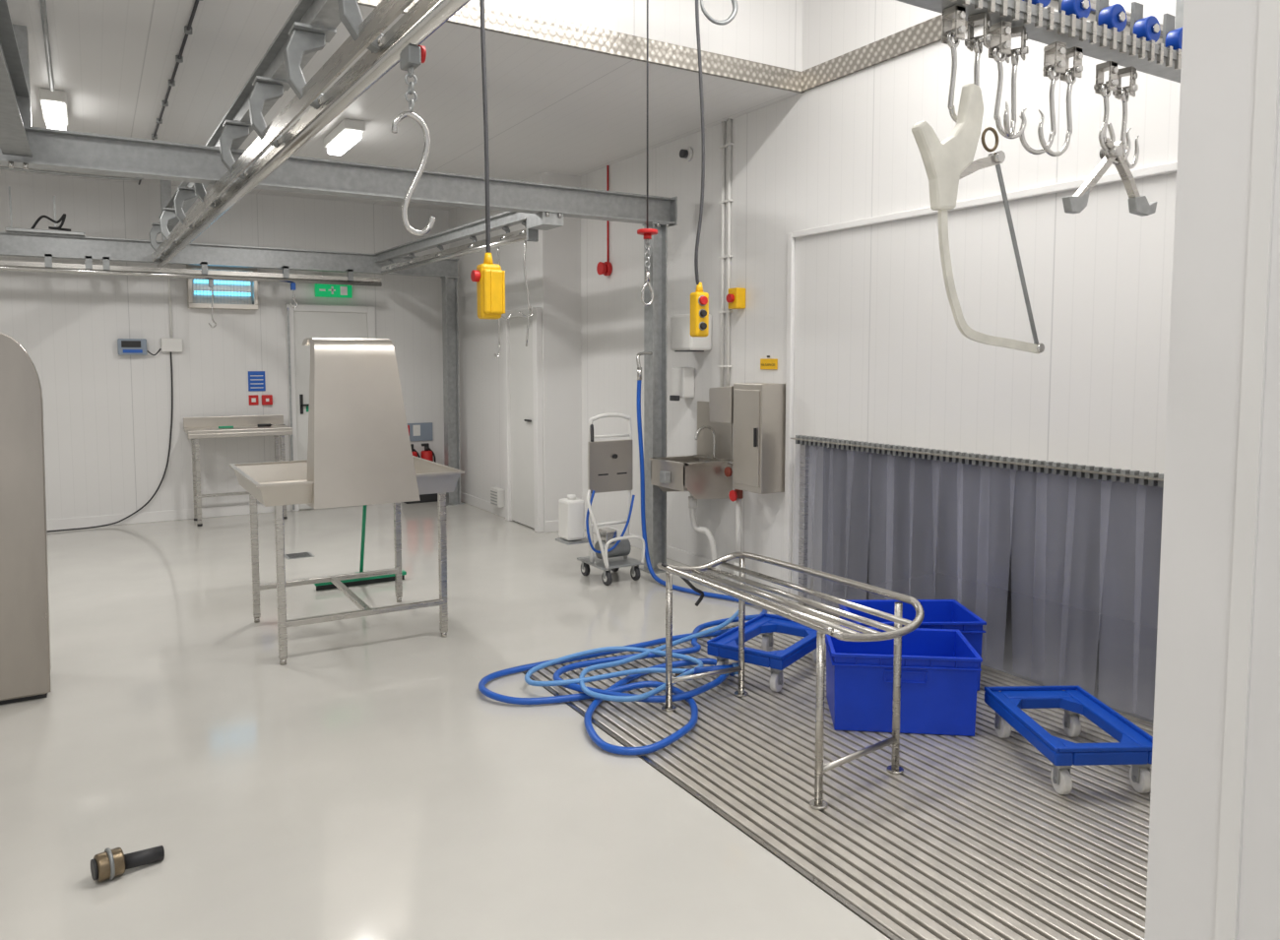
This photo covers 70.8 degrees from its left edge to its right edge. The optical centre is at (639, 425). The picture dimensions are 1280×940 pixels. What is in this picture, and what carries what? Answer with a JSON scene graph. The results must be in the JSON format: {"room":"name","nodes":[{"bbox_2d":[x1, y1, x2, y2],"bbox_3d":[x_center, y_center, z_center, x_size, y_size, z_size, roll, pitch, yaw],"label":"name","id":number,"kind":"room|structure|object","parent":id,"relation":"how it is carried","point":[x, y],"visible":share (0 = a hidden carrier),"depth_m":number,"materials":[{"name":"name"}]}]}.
{"room":"processing plant","nodes":[
{"label":"processing plant","id":0,"kind":"room"},
{"bbox_2d":[0,171,448,519],"bbox_3d":[-5.326,-0.643,8.219,7.430,3.200,0.120,-2,5,-31],"label":"wall","id":1,"kind":"structure","parent":0,"point":[107,414],"depth_m":8.63,"materials":[{"name":"white paint"}]},
{"bbox_2d":[47,263,183,532],"bbox_3d":[-5.202,-0.633,8.122,1.945,3.186,0.081,-3,5,-34],"label":"cable","id":2,"kind":"object","parent":1,"relation":"attached to","point":[170,345],"visible":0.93,"depth_m":8.60,"materials":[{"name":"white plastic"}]},
{"bbox_2d":[117,338,161,355],"bbox_3d":[-4.701,-0.733,8.465,0.360,0.156,0.094,-2,5,-31],"label":"indicator","id":3,"kind":"object","parent":1,"relation":"attached to","point":[125,347],"visible":1,"depth_m":8.40,"materials":[{"name":"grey plastic"}]},
{"bbox_2d":[46,503,309,530],"bbox_3d":[-5.291,0.907,8.273,7.430,0.100,0.015,-2,5,-31],"label":"baseboard","id":4,"kind":"structure","parent":1,"relation":"attached to","point":[185,514],"depth_m":8.64,"materials":[{"name":"white plastic"}]},
{"bbox_2d":[186,264,258,310],"bbox_3d":[-4.067,-1.351,8.784,0.620,0.430,0.129,-2,5,-31],"label":"insect killer","id":5,"kind":"object","parent":1,"relation":"attached to","point":[227,294],"visible":0.81,"depth_m":8.78,"materials":[{"name":"silver metal"}]},
{"bbox_2d":[192,268,254,304],"bbox_3d":[-4.037,-1.342,8.734,0.540,0.320,0.007,-2,5,-31],"label":"grille","id":6,"kind":"object","parent":5,"relation":"attached to","point":[237,270],"depth_m":8.75,"materials":[{"name":"metal"}]},
{"bbox_2d":[248,371,272,405],"bbox_3d":[-3.816,-0.373,9.058,0.220,0.340,0.044,-2,5,-31],"label":"safety sign","id":7,"kind":"object","parent":1,"relation":"attached to","point":[256,379],"visible":1,"depth_m":9.05,"materials":[{"name":"blue"}]},
{"bbox_2d":[285,304,377,511],"bbox_3d":[-3.209,-0.189,9.431,0.890,2.120,0.059,-2,5,-31],"label":"door","id":8,"kind":"structure","parent":1,"relation":"in","point":[369,310],"depth_m":9.22,"materials":[{"name":"white metal"}]},
{"bbox_2d":[286,308,294,510],"bbox_3d":[-3.557,-0.161,9.178,0.020,2.060,0.015,-2,5,-31],"label":"door frame","id":9,"kind":"structure","parent":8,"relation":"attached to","point":[288,309],"depth_m":9.15,"materials":[{"name":"metal"}]},
{"bbox_2d":[293,311,367,510],"bbox_3d":[-3.208,-0.158,9.422,0.740,2.040,0.079,-2,5,-31],"label":"door leaf","id":10,"kind":"structure","parent":8,"relation":"attached to","point":[307,324],"depth_m":9.28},
{"bbox_2d":[314,271,352,298],"bbox_3d":[-3.183,-1.475,9.333,0.390,0.300,0.094,-2,5,-31],"label":"exit sign","id":11,"kind":"object","parent":1,"relation":"attached to","point":[321,290],"visible":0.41,"depth_m":9.30,"materials":[{"name":"green plastic"}]},
{"bbox_2d":[0,0,799,210],"bbox_3d":[-3.552,-2.138,6.017,8.300,0.100,5.490,-2,5,-31],"label":"ceiling","id":12,"kind":"structure","parent":0,"point":[553,108],"depth_m":5.60,"materials":[{"name":"metal"}]},
{"bbox_2d":[38,87,68,129],"bbox_3d":[-3.771,-2.011,5.808,0.140,0.125,0.725,-2,5,-31],"label":"ceiling light","id":13,"kind":"object","parent":12,"relation":"hanging from","point":[54,108],"depth_m":5.55,"materials":[{"name":"white plastic"}]},
{"bbox_2d":[0,0,202,185],"bbox_3d":[-4.299,-1.995,5.509,2.489,0.113,5.300,-2,5,-31],"label":"conduit","id":14,"kind":"object","parent":12,"relation":"attached to","point":[187,29],"depth_m":5.13,"materials":[{"name":"grey metal"}]},
{"bbox_2d":[323,118,365,155],"bbox_3d":[-2.145,-2.060,6.499,0.140,0.125,0.725,-2,5,-31],"label":"ceiling light","id":15,"kind":"object","parent":12,"relation":"attached to","point":[348,133],"depth_m":6.30,"materials":[{"name":"white plastic"}]},
{"bbox_2d":[0,501,890,939],"bbox_3d":[-1.607,1.414,4.020,9.300,0.300,11.350,-2,5,-31],"label":"floor","id":16,"kind":"structure","parent":0,"point":[364,785],"depth_m":3.44,"materials":[{"name":"white concrete"}]},
{"bbox_2d":[0,333,51,704],"bbox_3d":[-3.300,0.392,3.941,1.197,1.752,0.405,-2,5,-31],"label":"tall cabinet","id":17,"kind":"object","parent":16,"relation":"on","point":[25,631],"visible":1,"depth_m":4.03,"materials":[{"name":"grey metal"}]},
{"bbox_2d":[90,845,164,882],"bbox_3d":[-1.553,1.312,2.736,0.190,0.092,0.092,-4,6,-43],"label":"coupling","id":18,"kind":"object","parent":16,"relation":"on","point":[107,864],"visible":1,"depth_m":2.69,"materials":[{"name":"gold metal"}]},
{"bbox_2d":[90,858,98,881],"bbox_3d":[-1.619,1.319,2.674,0.008,0.060,0.060,-4,6,-43],"label":"socket","id":19,"kind":"object","parent":18,"relation":"attached to","point":[94,863],"depth_m":2.66,"materials":[{"name":"grey metal"}]},
{"bbox_2d":[183,414,292,526],"bbox_3d":[-3.885,0.423,8.736,0.910,1.000,0.480,-2,5,-31],"label":"side table","id":20,"kind":"object","parent":16,"relation":"on","point":[196,428],"visible":0.8,"depth_m":8.70,"materials":[{"name":"grey metal"}]},
{"bbox_2d":[218,426,253,428],"bbox_3d":[-3.884,0.014,8.675,0.320,0.020,0.025,-2,5,-31],"label":"knife","id":21,"kind":"object","parent":20,"relation":"on","point":[219,426],"visible":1,"depth_m":8.63,"materials":[{"name":"teal plastic"}]},
{"bbox_2d":[257,423,284,427],"bbox_3d":[-3.618,-0.002,8.844,0.250,0.028,0.028,-2,5,-31],"label":"sharpening steel","id":22,"kind":"object","parent":20,"relation":"on","point":[266,424],"visible":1,"depth_m":8.81,"materials":[{"name":"grey metal"}]},
{"bbox_2d":[284,551,314,559],"bbox_3d":[-2.713,1.035,7.160,0.200,0.006,0.200,-2,5,-31],"label":"floor drain","id":23,"kind":"object","parent":16,"relation":"on","point":[299,554],"visible":0.98,"depth_m":7.15,"materials":[{"name":"metal"}]},
{"bbox_2d":[0,0,677,574],"bbox_3d":[-2.220,-0.399,4.832,6.025,3.200,8.196,-2,5,-31],"label":"support frame","id":24,"kind":"object","parent":16,"relation":"on","point":[544,207],"visible":0.86,"depth_m":6.04,"materials":[{"name":"metal"}]},
{"bbox_2d":[4,186,84,236],"bbox_3d":[-5.053,-1.816,7.654,0.560,0.379,0.160,-2,5,-31],"label":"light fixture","id":25,"kind":"object","parent":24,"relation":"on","point":[57,229],"visible":0.98,"depth_m":7.65,"materials":[{"name":"metal"}]},
{"bbox_2d":[4,227,84,236],"bbox_3d":[-5.053,-1.641,7.667,0.560,0.029,0.160,-2,5,-31],"label":"tray","id":26,"kind":"object","parent":25,"relation":"on","point":[57,230],"depth_m":7.63,"materials":[{"name":"metal"}]},
{"bbox_2d":[0,254,382,286],"bbox_3d":[-4.717,-1.379,7.807,4.900,0.152,0.142,-2,5,-31],"label":"rail","id":27,"kind":"object","parent":24,"relation":"attached to","point":[48,266],"visible":1,"depth_m":8.09,"materials":[{"name":"silver metal"}]},
{"bbox_2d":[208,279,216,327],"bbox_3d":[-3.922,-1.111,8.252,0.072,0.443,0.060,-2,5,-31],"label":"hook","id":28,"kind":"object","parent":27,"relation":"hanging from","point":[211,282],"visible":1,"depth_m":8.25,"materials":[{"name":"silver metal"}]},
{"bbox_2d":[289,282,297,309],"bbox_3d":[-3.314,-1.237,8.612,0.073,0.243,0.060,-2,5,-31],"label":"hook","id":29,"kind":"object","parent":27,"relation":"hanging from","point":[292,285],"visible":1,"depth_m":8.60,"materials":[{"name":"silver metal"}]},
{"bbox_2d":[149,0,470,267],"bbox_3d":[-2.173,-1.346,4.737,0.171,0.347,8.106,-3,5,-33],"label":"rail","id":30,"kind":"object","parent":24,"relation":"hanging from","point":[424,17],"visible":0.91,"depth_m":3.16,"materials":[{"name":"silver metal"}]},
{"bbox_2d":[391,44,435,236],"bbox_3d":[-0.610,-0.766,2.423,0.083,0.505,0.089,1,4,16],"label":"s-hook","id":31,"kind":"object","parent":30,"relation":"hanging from","point":[412,57],"visible":1,"depth_m":2.42,"materials":[{"name":"silver metal"}]},
{"bbox_2d":[380,221,538,274],"bbox_3d":[-1.655,-1.464,7.638,0.083,0.162,3.276,-3,5,-34],"label":"rail","id":32,"kind":"object","parent":24,"relation":"hanging from","point":[527,234],"visible":0.94,"depth_m":7.24,"materials":[{"name":"silver metal"}]},
{"bbox_2d":[494,247,511,358],"bbox_3d":[-1.037,-0.922,6.805,0.150,0.831,0.012,-2,5,-31],"label":"hook","id":33,"kind":"object","parent":32,"relation":"hanging from","point":[497,356],"visible":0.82,"depth_m":6.80,"materials":[{"name":"silver metal"}]},
{"bbox_2d":[518,240,533,346],"bbox_3d":[-0.810,-0.936,6.415,0.111,0.746,0.014,-2,5,-31],"label":"hook","id":34,"kind":"object","parent":32,"relation":"hanging from","point":[525,245],"visible":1,"depth_m":6.42,"materials":[{"name":"silver metal"}]},
{"bbox_2d":[228,337,464,665],"bbox_3d":[-1.687,0.349,5.131,1.070,1.666,1.060,-2,5,-31],"label":"table","id":35,"kind":"object","parent":16,"relation":"on","point":[359,453],"visible":1,"depth_m":4.69,"materials":[{"name":"silver metal"}]},
{"bbox_2d":[228,455,464,507],"bbox_3d":[-1.692,0.300,5.136,1.070,0.118,1.040,-2,5,-31],"label":"tray","id":36,"kind":"object","parent":35,"relation":"on","point":[287,482],"depth_m":4.73,"materials":[{"name":"silver metal"}]},
{"bbox_2d":[314,505,406,590],"bbox_3d":[-1.819,0.636,6.018,0.620,0.966,0.526,-2,5,-31],"label":"squeegee","id":37,"kind":"object","parent":16,"relation":"on","point":[385,578],"visible":0.47,"depth_m":6.17,"materials":[{"name":"teal plastic"}]},
{"bbox_2d":[403,422,437,504],"bbox_3d":[-2.435,0.411,9.867,0.400,0.860,0.189,-2,5,-31],"label":"station","id":38,"kind":"object","parent":16,"relation":"on","point":[416,431],"visible":0.5,"depth_m":9.89,"materials":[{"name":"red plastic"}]},
{"bbox_2d":[555,412,644,585],"bbox_3d":[-0.283,0.504,6.322,0.510,1.183,0.440,-2,5,-31],"label":"trolley","id":39,"kind":"object","parent":16,"relation":"on","point":[608,463],"visible":1,"depth_m":6.29,"materials":[{"name":"metal"}]},
{"bbox_2d":[558,498,584,540],"bbox_3d":[-0.480,0.657,6.320,0.140,0.280,0.160,-2,5,-31],"label":"bottle","id":40,"kind":"object","parent":39,"relation":"on","point":[571,511],"depth_m":6.26,"materials":[{"name":"white plastic"}]},
{"bbox_2d":[567,494,575,500],"bbox_3d":[-0.480,0.502,6.309,0.060,0.030,0.060,-2,5,-31],"label":"cap","id":41,"kind":"object","parent":40,"relation":"on","point":[569,496],"depth_m":6.28,"materials":[{"name":"white plastic"}]},
{"bbox_2d":[555,537,593,545],"bbox_3d":[-0.463,0.808,6.341,0.200,0.015,0.200,-2,5,-31],"label":"tray","id":42,"kind":"object","parent":39,"relation":"on","point":[566,541],"depth_m":6.27,"materials":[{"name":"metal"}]},
{"bbox_2d":[478,351,779,755],"bbox_3d":[0.188,0.389,4.944,1.342,1.613,2.978,1,4,19],"label":"hose","id":43,"kind":"object","parent":16,"relation":"on","point":[617,688],"visible":0.79,"depth_m":4.28,"materials":[{"name":"blue plastic"},{"name":"blue rubber"}]},
{"bbox_2d":[524,609,738,702],"bbox_3d":[0.249,1.156,4.600,1.707,0.041,0.731,-4,6,-43],"label":"hose","id":44,"kind":"object","parent":43,"relation":"on","point":[582,679],"visible":0.88,"depth_m":4.33,"materials":[{"name":"blue rubber"}]},
{"bbox_2d":[674,662,738,676],"bbox_3d":[0.331,1.176,4.304,0.333,0.084,0.097,0,4,6],"label":"gun","id":45,"kind":"object","parent":43,"relation":"attached to","point":[714,668],"visible":0.51,"depth_m":4.28,"materials":[{"name":"blue plastic"}]},
{"bbox_3d":[1.233,1.429,3.460,2.037,0.008,3.848,-2,5,-31],"label":"channel","id":46,"kind":"object","parent":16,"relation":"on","visible":0},
{"bbox_2d":[517,609,1153,939],"bbox_3d":[1.236,1.362,3.460,2.039,0.123,3.835,-2,5,-31],"label":"floor grate","id":47,"kind":"object","parent":46,"relation":"on","point":[975,839],"visible":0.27,"depth_m":3.13,"materials":[{"name":"metal"}]},
{"bbox_2d":[706,613,817,692],"bbox_3d":[0.658,1.130,4.489,0.400,0.192,0.600,3,5,35],"label":"dolly","id":48,"kind":"object","parent":47,"relation":"on","point":[725,646],"visible":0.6,"depth_m":4.36,"materials":[{"name":"blue plastic"}]},
{"bbox_2d":[656,551,924,810],"bbox_3d":[0.556,0.949,3.634,0.499,0.676,1.201,-2,5,-31],"label":"stand","id":49,"kind":"object","parent":47,"relation":"on","point":[823,627],"visible":1,"depth_m":3.40,"materials":[{"name":"silver metal"}]},
{"bbox_2d":[825,626,982,736],"bbox_3d":[1.117,1.099,3.911,0.604,0.332,0.404,0,4,6],"label":"plastic crate","id":50,"kind":"object","parent":47,"relation":"on","point":[939,668],"visible":0.85,"depth_m":3.73,"materials":[{"name":"blue plastic"}]},
{"bbox_2d":[838,599,986,691],"bbox_3d":[1.303,1.065,4.384,0.604,0.332,0.404,0,4,-1],"label":"plastic crate","id":51,"kind":"object","parent":47,"relation":"on","point":[938,613],"visible":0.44,"depth_m":4.55,"materials":[{"name":"blue plastic"}]},
{"bbox_2d":[984,685,1152,794],"bbox_3d":[1.643,1.204,3.464,0.400,0.192,0.600,0,4,-2],"label":"dolly","id":52,"kind":"object","parent":47,"relation":"on","point":[1134,746],"visible":0.94,"depth_m":3.38,"materials":[{"name":"blue plastic"}]},
{"bbox_2d":[448,171,581,532],"bbox_3d":[-1.147,-0.723,9.326,0.870,3.200,2.550,-2,5,-31],"label":"wall","id":53,"kind":"structure","parent":0,"point":[553,262],"depth_m":8.25,"materials":[{"name":"white paint"}]},
{"bbox_2d":[490,487,504,508],"bbox_3d":[-1.424,0.716,8.974,0.074,0.180,0.200,-2,5,-31],"label":"vent box","id":54,"kind":"object","parent":53,"relation":"attached to","point":[496,493],"visible":1,"depth_m":8.90,"materials":[{"name":"white plastic"}]},
{"bbox_2d":[503,307,543,532],"bbox_3d":[-1.091,-0.063,8.382,0.059,2.020,0.760,-2,5,-31],"label":"door","id":55,"kind":"structure","parent":53,"relation":"in","point":[537,317],"depth_m":8.11,"materials":[{"name":"white metal"}]},
{"bbox_2d":[509,316,534,528],"bbox_3d":[-1.079,-0.034,8.392,0.029,1.940,0.600,-2,5,-31],"label":"door leaf","id":56,"kind":"structure","parent":55,"relation":"attached to","point":[521,355],"depth_m":8.40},
{"bbox_2d":[472,0,803,71],"bbox_3d":[-2.366,-2.538,3.550,7.810,1.049,0.100,-2,5,-31],"label":"wall","id":57,"kind":"structure","parent":0,"point":[765,32],"depth_m":5.17,"materials":[{"name":"white paint"}]},
{"bbox_2d":[357,0,804,93],"bbox_3d":[-2.333,-1.965,3.537,7.810,0.120,0.025,-2,5,-31],"label":"trim","id":58,"kind":"structure","parent":57,"relation":"attached to","point":[501,20],"depth_m":4.85,"materials":[{"name":"silver metal"}]},
{"bbox_2d":[580,0,1180,723],"bbox_3d":[1.922,-1.028,5.559,1.490,4.350,7.020,-2,5,-31],"label":"wall","id":59,"kind":"structure","parent":0,"point":[881,355],"depth_m":5.24,"materials":[{"name":"white paint"}]},
{"bbox_2d":[596,165,612,275],"bbox_3d":[-0.303,-1.741,7.661,0.089,0.930,0.120,-2,5,-31],"label":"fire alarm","id":60,"kind":"object","parent":59,"relation":"attached to","point":[606,269],"visible":0.95,"depth_m":7.66,"materials":[{"name":"red plastic"}]},
{"bbox_2d":[460,492,798,603],"bbox_3d":[-0.549,0.929,7.968,0.395,0.100,5.450,-2,5,-31],"label":"baseboard","id":61,"kind":"structure","parent":59,"relation":"attached to","point":[687,558],"depth_m":7.04,"materials":[{"name":"white"}]},
{"bbox_2d":[669,367,694,400],"bbox_3d":[0.304,-0.308,6.703,0.149,0.250,0.160,-2,5,-31],"label":"soap dispenser","id":62,"kind":"object","parent":59,"relation":"attached to","point":[682,378],"visible":1,"depth_m":6.65,"materials":[{"name":"white plastic"}]},
{"bbox_2d":[679,146,693,161],"bbox_3d":[0.333,-1.991,6.611,0.069,0.100,0.100,-2,5,-31],"label":"camera","id":63,"kind":"object","parent":59,"relation":"attached to","point":[686,154],"visible":1,"depth_m":6.59,"materials":[{"name":"white plastic"}]},
{"bbox_2d":[648,400,733,581],"bbox_3d":[0.402,0.459,6.296,0.459,1.221,0.671,-2,5,-31],"label":"basin","id":64,"kind":"object","parent":59,"relation":"attached to","point":[701,480],"visible":0.86,"depth_m":6.33,"materials":[{"name":"silver metal"}]},
{"bbox_2d":[695,425,715,458],"bbox_3d":[0.463,0.121,6.385,0.181,0.240,0.020,-2,5,-31],"label":"tap","id":65,"kind":"object","parent":64,"relation":"on","point":[705,426],"depth_m":6.41,"materials":[{"name":"silver metal"}]},
{"bbox_2d":[670,314,711,351],"bbox_3d":[0.369,-0.667,6.529,0.189,0.268,0.280,-2,5,-31],"label":"paper towel dispenser","id":66,"kind":"object","parent":59,"relation":"attached to","point":[680,339],"visible":0.8,"depth_m":6.45,"materials":[{"name":"white plastic"}]},
{"bbox_2d":[697,400,732,460],"bbox_3d":[0.534,0.034,6.480,0.011,0.400,0.420,-2,5,-31],"label":"backsplash","id":67,"kind":"structure","parent":59,"relation":"attached to","point":[724,431],"depth_m":6.51,"materials":[{"name":"silver metal"}]},
{"bbox_2d":[717,118,733,386],"bbox_3d":[0.596,-1.139,6.275,0.029,1.930,0.130,-2,5,-31],"label":"conduit","id":68,"kind":"object","parent":59,"relation":"attached to","point":[730,144],"visible":0.94,"depth_m":6.26,"materials":[{"name":"white plastic"}]},
{"bbox_2d":[726,287,745,309],"bbox_3d":[0.647,-0.864,6.133,0.109,0.140,0.100,-2,5,-31],"label":"switch","id":69,"kind":"object","parent":59,"relation":"attached to","point":[736,297],"visible":1,"depth_m":6.10,"materials":[{"name":"yellow plastic"}]},
{"bbox_2d":[708,383,785,589],"bbox_3d":[0.699,0.418,6.019,0.234,1.400,0.575,-2,5,-31],"label":"cabinet","id":70,"kind":"object","parent":59,"relation":"attached to","point":[756,412],"visible":0.94,"depth_m":5.79,"materials":[{"name":"silver metal"}]},
{"bbox_2d":[708,385,733,423],"bbox_3d":[0.626,-0.146,6.122,0.209,0.250,0.255,-2,5,-31],"label":"box","id":71,"kind":"object","parent":70,"relation":"on","point":[721,399],"depth_m":6.05,"materials":[{"name":"silver metal"}]},
{"bbox_2d":[760,355,777,369],"bbox_3d":[0.844,-0.413,5.927,0.019,0.091,0.170,-2,5,-31],"label":"warning sign","id":72,"kind":"object","parent":59,"relation":"attached to","point":[765,363],"visible":1,"depth_m":5.92,"materials":[{"name":"yellow plastic"}]},
{"bbox_2d":[802,14,980,91],"bbox_3d":[1.876,-2.010,4.103,0.020,0.120,3.365,-2,5,-31],"label":"trim","id":73,"kind":"structure","parent":59,"relation":"attached to","point":[927,32],"depth_m":5.01,"materials":[{"name":"silver metal"}]},
{"bbox_2d":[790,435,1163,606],"bbox_3d":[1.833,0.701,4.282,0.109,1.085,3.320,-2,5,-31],"label":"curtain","id":74,"kind":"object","parent":59,"relation":"hanging from","point":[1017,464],"visible":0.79,"depth_m":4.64,"materials":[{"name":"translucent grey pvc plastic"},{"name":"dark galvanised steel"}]},
{"bbox_2d":[790,437,1163,481],"bbox_3d":[1.838,0.182,4.235,0.108,0.008,3.300,-2,5,-31],"label":"rail","id":75,"kind":"object","parent":74,"relation":"attached to","point":[988,460],"depth_m":4.40,"materials":[{"name":"silver metal"}]},
{"bbox_2d":[783,161,1177,600],"bbox_3d":[1.843,0.064,4.298,0.030,2.355,3.475,-2,5,-31],"label":"trim","id":76,"kind":"structure","parent":59,"relation":"attached to","point":[1169,167],"depth_m":5.44,"materials":[{"name":"white metal"}]},
{"bbox_2d":[1144,0,1279,939],"bbox_3d":[2.066,-0.767,1.944,2.020,4.350,0.670,-2,5,-31],"label":"wall","id":77,"kind":"structure","parent":0,"point":[1219,48],"depth_m":1.69,"materials":[{"name":"white paint"}]},
{"bbox_2d":[1214,0,1279,939],"bbox_3d":[1.104,-0.740,1.575,0.008,4.350,0.035,-2,5,-31],"label":"trim","id":78,"kind":"structure","parent":77,"relation":"attached to","point":[1267,79],"depth_m":1.63,"materials":[{"name":"white plastic"}]},
{"bbox_3d":[-0.638,-2.939,1.135,8.300,0.100,5.960,-2,5,-31],"label":"ceiling","id":79,"kind":"structure","parent":0,"visible":0},
{"bbox_2d":[470,0,505,319],"bbox_3d":[-0.688,-1.782,3.966,0.133,2.615,0.105,-2,5,-31],"label":"controller","id":80,"kind":"object","parent":79,"relation":"hanging from","point":[489,278],"visible":1,"depth_m":4.01,"materials":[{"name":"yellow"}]},
{"bbox_2d":[637,0,657,306],"bbox_3d":[0.037,-1.855,4.401,0.103,2.532,0.103,-2,5,-31],"label":"hook","id":81,"kind":"object","parent":79,"relation":"hanging from","point":[647,232],"visible":1,"depth_m":4.45,"materials":[{"name":"grey"}]},
{"bbox_2d":[690,0,708,337],"bbox_3d":[0.312,-1.793,4.561,0.084,2.680,0.090,-2,5,-31],"label":"controller","id":82,"kind":"object","parent":79,"relation":"hanging from","point":[699,299],"visible":1,"depth_m":4.62,"materials":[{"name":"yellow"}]},
{"bbox_2d":[700,0,737,25],"bbox_3d":[0.402,-2.591,4.570,0.238,1.088,0.100,-2,5,-31],"label":"hook","id":83,"kind":"object","parent":79,"relation":"hanging from","point":[731,18],"visible":1,"depth_m":4.62,"materials":[{"name":"metal"}]},
{"bbox_2d":[896,0,1183,82],"bbox_3d":[1.228,-1.992,2.419,2.052,1.975,0.200,-2,5,-31],"label":"hook rail","id":84,"kind":"object","parent":79,"relation":"hanging from","point":[1113,32],"visible":0.56,"depth_m":2.41,"materials":[{"name":"metal"}]},
{"bbox_2d":[940,3,965,122],"bbox_3d":[0.765,-0.859,2.161,0.086,0.265,0.060,-2,5,-31],"label":"hook","id":85,"kind":"object","parent":84,"relation":"hanging from","point":[958,12],"visible":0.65,"depth_m":2.15,"materials":[{"name":"silver metal"}]},
{"bbox_2d":[964,11,992,86],"bbox_3d":[0.807,-0.860,2.176,0.060,0.265,0.090,3,5,39],"label":"hook","id":86,"kind":"object","parent":84,"relation":"hanging from","point":[976,43],"visible":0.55,"depth_m":2.19,"materials":[{"name":"silver metal"}]},
{"bbox_2d":[911,83,1044,353],"bbox_3d":[0.835,-0.495,2.194,0.482,0.637,0.032,-2,5,-31],"label":"saw","id":87,"kind":"object","parent":86,"relation":"hanging from","point":[946,161],"visible":1,"depth_m":2.13,"materials":[{"name":"plastic"}]},
{"bbox_2d":[988,20,1026,139],"bbox_3d":[0.924,-0.856,2.250,0.111,0.275,0.060,-2,4,-21],"label":"hook","id":88,"kind":"object","parent":84,"relation":"hanging from","point":[1000,32],"visible":0.95,"depth_m":2.23,"materials":[{"name":"silver metal"}]},
{"bbox_2d":[1003,25,1028,137],"bbox_3d":[0.924,-0.855,2.241,0.060,0.275,0.107,3,5,34],"label":"hook","id":89,"kind":"object","parent":84,"relation":"hanging from","point":[1020,31],"visible":0.91,"depth_m":2.25,"materials":[{"name":"silver metal"}]},
{"bbox_2d":[1019,41,1066,154],"bbox_3d":[1.038,-0.847,2.338,0.128,0.285,0.060,-1,4,-19],"label":"hook","id":90,"kind":"object","parent":84,"relation":"hanging from","point":[1054,53],"visible":0.88,"depth_m":2.34,"materials":[{"name":"silver metal"}]},
{"bbox_2d":[1037,46,1083,156],"bbox_3d":[1.092,-0.848,2.360,0.150,0.285,0.060,-2,5,-31],"label":"hook","id":91,"kind":"object","parent":84,"relation":"hanging from","point":[1075,72],"visible":0.94,"depth_m":2.37,"materials":[{"name":"silver metal"}]},
{"bbox_2d":[1093,61,1131,164],"bbox_3d":[1.321,-0.859,2.498,0.145,0.265,0.060,-2,5,-31],"label":"hook","id":92,"kind":"object","parent":84,"relation":"hanging from","point":[1100,88],"visible":0.98,"depth_m":2.47,"materials":[{"name":"silver metal"}]},
{"bbox_2d":[1062,122,1157,216],"bbox_3d":[1.314,-0.706,2.505,0.418,0.258,0.050,-2,5,-31],"label":"spreader","id":93,"kind":"object","parent":92,"relation":"hanging from","point":[1138,205],"visible":1,"depth_m":2.48,"materials":[{"name":"silver metal"}]},
{"bbox_2d":[1112,65,1139,169],"bbox_3d":[1.389,-0.862,2.551,0.139,0.265,0.060,-4,6,-43],"label":"hook","id":94,"kind":"object","parent":84,"relation":"hanging from","point":[1121,94],"visible":0.88,"depth_m":2.51,"materials":[{"name":"silver metal"}]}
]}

